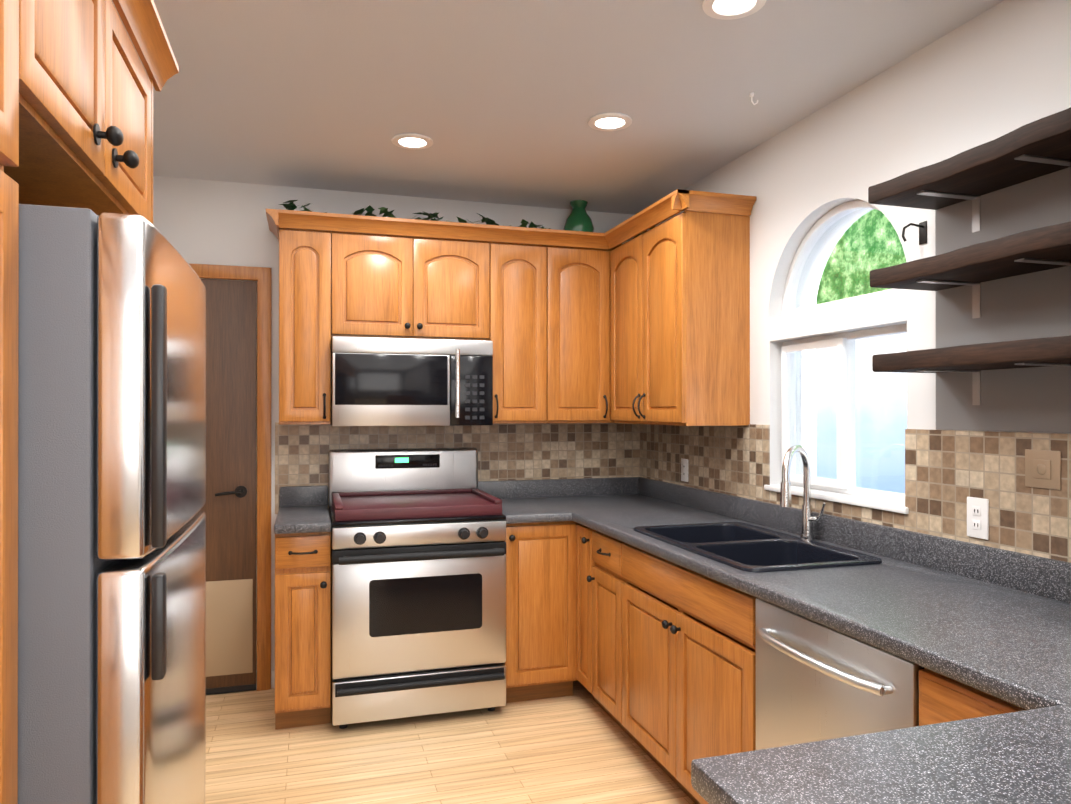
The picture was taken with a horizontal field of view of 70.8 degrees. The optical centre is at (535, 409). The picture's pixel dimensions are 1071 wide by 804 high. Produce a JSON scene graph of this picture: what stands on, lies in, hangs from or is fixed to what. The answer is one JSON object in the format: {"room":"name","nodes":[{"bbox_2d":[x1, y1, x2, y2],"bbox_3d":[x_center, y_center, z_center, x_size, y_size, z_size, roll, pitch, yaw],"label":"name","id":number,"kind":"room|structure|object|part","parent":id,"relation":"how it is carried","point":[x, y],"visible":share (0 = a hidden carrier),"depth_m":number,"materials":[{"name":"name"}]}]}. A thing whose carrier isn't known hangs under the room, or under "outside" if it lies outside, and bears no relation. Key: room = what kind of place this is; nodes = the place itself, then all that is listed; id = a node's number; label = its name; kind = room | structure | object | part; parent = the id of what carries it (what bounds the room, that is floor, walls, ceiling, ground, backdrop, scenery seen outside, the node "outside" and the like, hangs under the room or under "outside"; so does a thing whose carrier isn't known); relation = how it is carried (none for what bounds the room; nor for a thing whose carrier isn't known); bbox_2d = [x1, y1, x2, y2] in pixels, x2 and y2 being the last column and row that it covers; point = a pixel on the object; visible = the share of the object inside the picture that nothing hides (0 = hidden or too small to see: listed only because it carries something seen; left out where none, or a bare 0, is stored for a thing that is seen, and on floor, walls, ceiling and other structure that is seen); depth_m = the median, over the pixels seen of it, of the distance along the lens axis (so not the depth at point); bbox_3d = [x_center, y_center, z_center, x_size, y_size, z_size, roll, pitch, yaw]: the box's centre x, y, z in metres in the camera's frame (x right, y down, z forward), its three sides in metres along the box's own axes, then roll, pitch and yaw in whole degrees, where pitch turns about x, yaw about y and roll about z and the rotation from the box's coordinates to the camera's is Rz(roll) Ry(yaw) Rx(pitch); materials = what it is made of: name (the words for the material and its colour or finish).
{"room":"kitchen","nodes":[
{"label":"kitchen","id":0,"kind":"room"},
{"bbox_2d":[36,0,159,223],"bbox_3d":[-1.152,-0.656,1.419,0.610,0.404,0.920,0,0,-17],"label":"upper cabinet","id":1,"kind":"object","parent":0,"relation":"attached to","point":[94,92],"depth_m":1.48,"materials":[{"name":"brown wood"}]},
{"bbox_2d":[153,176,633,688],"bbox_3d":[-0.755,0.139,4.089,3.270,2.550,0.180,0,0,-17],"label":"wall","id":2,"kind":"structure","parent":0,"point":[201,221],"depth_m":3.81,"materials":[{"name":"white paint"}]},
{"bbox_2d":[200,279,256,694],"bbox_3d":[-1.746,0.384,3.666,0.724,2.057,0.059,0,0,-17],"label":"door leaf","id":3,"kind":"structure","parent":2,"relation":"in","point":[228,508],"depth_m":3.76,"materials":[{"name":"brown wood"}]},
{"bbox_2d":[188,263,271,694],"bbox_3d":[-1.727,0.353,3.690,0.816,2.138,0.024,0,0,-17],"label":"door frame","id":4,"kind":"structure","parent":2,"relation":"attached to","point":[262,276],"depth_m":3.79,"materials":[{"name":"brown wood"}]},
{"bbox_2d":[271,670,274,687],"bbox_3d":[-1.318,1.368,3.816,0.038,0.090,0.012,0,0,-17],"label":"baseboard","id":5,"kind":"structure","parent":2,"relation":"attached to","point":[272,678],"depth_m":3.81,"materials":[{"name":"white"}]},
{"bbox_2d":[276,224,335,424],"bbox_3d":[-1.134,-0.390,3.709,0.236,0.924,0.328,0,0,-17],"label":"upper cabinet","id":6,"kind":"object","parent":2,"relation":"attached to","point":[307,252],"depth_m":3.56,"materials":[{"name":"brown wood"}]},
{"bbox_2d":[336,228,487,340],"bbox_3d":[-0.648,-0.598,3.856,0.774,0.508,0.328,0,0,-17],"label":"upper cabinet","id":7,"kind":"object","parent":2,"relation":"attached to","point":[416,285],"depth_m":3.70,"materials":[{"name":"brown wood"}]},
{"bbox_2d":[330,336,492,425],"bbox_3d":[-0.629,-0.130,3.791,0.770,0.421,0.458,0,0,-17],"label":"microwave","id":8,"kind":"object","parent":7,"relation":"attached to","point":[376,381],"visible":1,"depth_m":3.62,"materials":[{"name":"silver metal"}]},
{"bbox_2d":[275,423,638,513],"bbox_3d":[-0.359,0.301,4.109,2.010,0.465,0.007,0,0,-17],"label":"tile backsplash","id":9,"kind":"structure","parent":2,"relation":"attached to","point":[506,451],"depth_m":4.15,"materials":[{"name":"tile"}]},
{"bbox_2d":[488,236,551,422],"bbox_3d":[-0.131,-0.389,4.010,0.302,0.924,0.328,0,0,-17],"label":"upper cabinet","id":10,"kind":"object","parent":2,"relation":"attached to","point":[519,271],"depth_m":3.86,"materials":[{"name":"brown wood"}]},
{"bbox_2d":[532,229,607,422],"bbox_3d":[0.181,-0.423,4.104,0.349,0.992,0.328,0,0,-17],"label":"upper cabinet","id":11,"kind":"object","parent":2,"relation":"attached to","point":[579,259],"depth_m":3.95,"materials":[{"name":"brown wood"}]},
{"bbox_2d":[279,200,549,228],"bbox_3d":[-0.577,-0.960,3.822,1.386,0.112,0.238,0,0,-17],"label":"ivy garland","id":12,"kind":"object","parent":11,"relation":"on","point":[291,205],"visible":0.21,"depth_m":3.77,"materials":[{"name":"green plant"}]},
{"bbox_2d":[563,200,593,231],"bbox_3d":[0.238,-1.033,4.139,0.170,0.225,0.170,0,0,-17],"label":"glass vase","id":13,"kind":"object","parent":11,"relation":"on","point":[578,219],"visible":0.6,"depth_m":4.08,"materials":[{"name":"green glass"}]},
{"bbox_2d":[206,680,694,803],"bbox_3d":[0.216,1.435,0.848,3.270,0.060,6.940,0,0,-17],"label":"floor","id":14,"kind":"structure","parent":0,"point":[580,746],"depth_m":3.04,"materials":[{"name":"brown wood"}]},
{"bbox_2d":[0,0,35,803],"bbox_3d":[-0.913,0.272,0.618,0.610,2.264,0.742,0,0,-17],"label":"tall cabinet","id":15,"kind":"object","parent":14,"relation":"on","point":[17,17],"depth_m":1.03,"materials":[{"name":"brown wood"}]},
{"bbox_2d":[18,204,205,803],"bbox_3d":[-1.026,0.556,1.350,0.768,1.700,0.703,0,0,-17],"label":"fridge","id":16,"kind":"object","parent":14,"relation":"on","point":[111,504],"visible":1,"depth_m":1.11,"materials":[{"name":"grey metal"}]},
{"bbox_2d":[275,531,330,729],"bbox_3d":[-1.096,0.974,3.560,0.234,0.876,0.629,0,0,-17],"label":"base cabinet","id":17,"kind":"object","parent":14,"relation":"on","point":[302,560],"depth_m":3.26,"materials":[{"name":"brown wood"}]},
{"bbox_2d":[274,485,330,533],"bbox_3d":[-1.092,0.463,3.544,0.237,0.141,0.651,0,0,-17],"label":"countertop","id":18,"kind":"structure","parent":17,"relation":"on","point":[303,509],"depth_m":3.63,"materials":[{"name":"grey stone"}]},
{"bbox_2d":[329,448,505,728],"bbox_3d":[-0.592,0.810,3.646,0.774,1.205,0.735,0,0,-17],"label":"stove","id":19,"kind":"object","parent":14,"relation":"on","point":[418,616],"visible":0.94,"depth_m":3.36,"materials":[{"name":"silver metal"}]},
{"bbox_2d":[332,488,501,521],"bbox_3d":[-0.593,0.456,3.650,0.750,0.070,0.558,0,0,-17],"label":"board","id":20,"kind":"object","parent":19,"relation":"on","point":[384,505],"visible":1,"depth_m":3.48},
{"bbox_2d":[505,521,571,702],"bbox_3d":[-0.057,0.974,3.872,0.372,0.876,0.628,0,0,-17],"label":"base cabinet","id":21,"kind":"object","parent":14,"relation":"on","point":[538,664],"depth_m":3.57,"materials":[{"name":"brown wood"}]},
{"bbox_2d":[478,480,565,523],"bbox_3d":[-0.085,0.464,3.843,0.303,0.141,0.658,0,0,-17],"label":"countertop","id":22,"kind":"structure","parent":21,"relation":"on","point":[523,501],"depth_m":4.10,"materials":[{"name":"grey stone"}]},
{"bbox_2d":[534,477,1070,608],"bbox_3d":[0.830,0.427,2.492,0.673,0.206,3.771,0,0,-17],"label":"countertop","id":23,"kind":"structure","parent":21,"relation":"on","point":[914,564],"depth_m":2.38,"materials":[{"name":"grey stone"}]},
{"bbox_2d":[633,522,881,571],"bbox_3d":[0.751,0.581,2.728,0.505,0.207,0.870,0,0,-17],"label":"sink","id":24,"kind":"object","parent":23,"relation":"in","point":[744,547],"visible":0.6,"depth_m":2.73,"materials":[{"name":"black"}]},
{"bbox_2d":[780,445,825,540],"bbox_3d":[0.961,0.310,2.768,0.195,0.358,0.125,0,0,-17],"label":"faucet","id":25,"kind":"object","parent":23,"relation":"on","point":[809,519],"visible":0.98,"depth_m":2.80,"materials":[{"name":"silver metal"}]},
{"bbox_2d":[572,521,587,695],"bbox_3d":[0.523,0.974,3.618,0.634,0.876,0.230,0,0,-17],"label":"base cabinet","id":26,"kind":"object","parent":14,"relation":"on","point":[579,532],"depth_m":3.57,"materials":[{"name":"brown wood"}]},
{"bbox_2d":[588,527,755,803],"bbox_3d":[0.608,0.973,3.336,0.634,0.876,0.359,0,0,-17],"label":"base cabinet","id":27,"kind":"object","parent":14,"relation":"on","point":[652,654],"depth_m":2.70,"materials":[{"name":"brown wood"}]},
{"bbox_2d":[684,776,708,803],"bbox_3d":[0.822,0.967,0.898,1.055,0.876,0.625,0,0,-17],"label":"base cabinet","id":28,"kind":"object","parent":14,"relation":"on","point":[689,791],"depth_m":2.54,"materials":[{"name":"brown wood"}]},
{"bbox_2d":[691,589,1070,803],"bbox_3d":[0.630,0.423,0.822,0.668,0.206,0.687,0,0,-17],"label":"countertop","id":29,"kind":"structure","parent":28,"relation":"on","point":[992,621],"depth_m":1.11,"materials":[{"name":"grey stone"}]},
{"bbox_2d":[756,598,924,749],"bbox_3d":[0.983,0.972,1.956,0.685,0.872,0.594,0,0,-17],"label":"dishwasher","id":30,"kind":"object","parent":14,"relation":"on","point":[815,681],"visible":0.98,"depth_m":1.87,"materials":[{"name":"silver metal"}]},
{"bbox_2d":[919,668,1024,725],"bbox_3d":[1.158,0.968,1.500,0.634,0.876,0.366,0,0,-17],"label":"base cabinet","id":31,"kind":"object","parent":14,"relation":"on","point":[942,698],"depth_m":1.50,"materials":[{"name":"brown wood"}]},
{"bbox_2d":[111,0,1003,214],"bbox_3d":[0.216,-1.185,0.855,3.270,0.080,6.940,0,0,-17],"label":"ceiling","id":32,"kind":"structure","parent":0,"point":[500,101],"depth_m":2.66,"materials":[{"name":"white paint"}]},
{"bbox_2d":[391,133,432,149],"bbox_3d":[-0.522,-1.133,3.191,0.176,0.010,0.176,0,0,-17],"label":"recessed light","id":33,"kind":"object","parent":32,"relation":"in","point":[414,141],"visible":1,"depth_m":3.18,"materials":[{"name":"white"}]},
{"bbox_2d":[588,113,631,130],"bbox_3d":[0.294,-1.134,2.977,0.176,0.010,0.176,0,0,-17],"label":"recessed light","id":34,"kind":"object","parent":32,"relation":"in","point":[610,121],"visible":1,"depth_m":2.97,"materials":[{"name":"white"}]},
{"bbox_2d":[702,0,766,19],"bbox_3d":[0.556,-1.136,2.105,0.176,0.010,0.176,0,0,-17],"label":"recessed light","id":35,"kind":"object","parent":32,"relation":"in","point":[727,9],"visible":1,"depth_m":2.13,"materials":[{"name":"white"}]},
{"bbox_2d":[750,92,757,104],"bbox_3d":[0.788,-1.119,2.718,0.032,0.042,0.016,0,0,-17],"label":"ceiling hook","id":36,"kind":"object","parent":32,"relation":"attached to","point":[751,94],"visible":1,"depth_m":2.71,"materials":[{"name":"white metal"}]},
{"bbox_2d":[647,0,1070,513],"bbox_3d":[1.122,0.136,3.084,0.250,2.550,2.823,0,0,-17],"label":"wall","id":37,"kind":"structure","parent":0,"point":[1002,68],"depth_m":2.43,"materials":[{"name":"white paint"}]},
{"bbox_2d":[608,212,655,423],"bbox_3d":[0.612,-0.424,3.851,0.332,0.992,0.405,0,0,-17],"label":"upper cabinet","id":38,"kind":"object","parent":37,"relation":"attached to","point":[623,314],"depth_m":3.82,"materials":[{"name":"brown wood"}]},
{"bbox_3d":[-0.195,-0.885,3.540,2.048,0.072,1.193,0,0,-17],"label":"crown moulding","id":39,"kind":"part","parent":38,"relation":"part of","materials":[{"name":"brown wood"}]},
{"bbox_2d":[636,204,750,425],"bbox_3d":[0.729,-0.391,3.463,0.332,0.924,0.405,0,0,-17],"label":"upper cabinet","id":40,"kind":"object","parent":37,"relation":"attached to","point":[693,267],"depth_m":3.29,"materials":[{"name":"brown wood"}]},
{"bbox_2d":[639,424,1070,562],"bbox_3d":[1.014,0.298,3.052,0.015,0.465,2.822,0,0,-17],"label":"tile backsplash","id":41,"kind":"structure","parent":37,"relation":"attached to","point":[1021,481],"depth_m":2.28,"materials":[{"name":"tile"}]},
{"bbox_2d":[681,458,687,481],"bbox_3d":[0.765,0.313,3.866,0.008,0.116,0.072,0,0,-17],"label":"electrical outlet","id":42,"kind":"object","parent":41,"relation":"attached to","point":[684,469],"visible":1,"depth_m":3.86,"materials":[{"name":"white plastic"}]},
{"bbox_2d":[967,497,988,539],"bbox_3d":[1.274,0.313,2.170,0.008,0.116,0.072,0,0,-17],"label":"electrical outlet","id":43,"kind":"object","parent":41,"relation":"attached to","point":[977,517],"visible":1,"depth_m":2.16,"materials":[{"name":"white plastic"}]},
{"bbox_2d":[902,221,926,244],"bbox_3d":[1.185,-0.556,2.365,0.084,0.070,0.030,0,0,-17],"label":"bracket","id":44,"kind":"object","parent":37,"relation":"attached to","point":[922,226],"visible":1,"depth_m":2.37,"materials":[{"name":"black metal"}]},
{"bbox_2d":[868,107,1070,404],"bbox_3d":[1.210,-0.340,1.980,0.255,0.655,0.651,0,0,-17],"label":"wall shelves","id":45,"kind":"object","parent":37,"relation":"attached to","point":[1034,149],"visible":1,"depth_m":1.95,"materials":[{"name":"brown wood"}]},
{"bbox_3d":[1.332,-0.280,2.016,0.002,0.684,0.652,0,0,-17],"label":"wall accent panel","id":46,"kind":"part","parent":37,"relation":"part of","materials":[{"name":"grey paint"}]},
{"label":"outside","id":47,"kind":"structure","parent":0,"visible":0},
{"bbox_2d":[816,209,906,492],"bbox_3d":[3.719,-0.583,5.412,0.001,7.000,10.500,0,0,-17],"label":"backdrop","id":48,"kind":"structure","parent":47,"point":[870,232],"depth_m":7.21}
]}

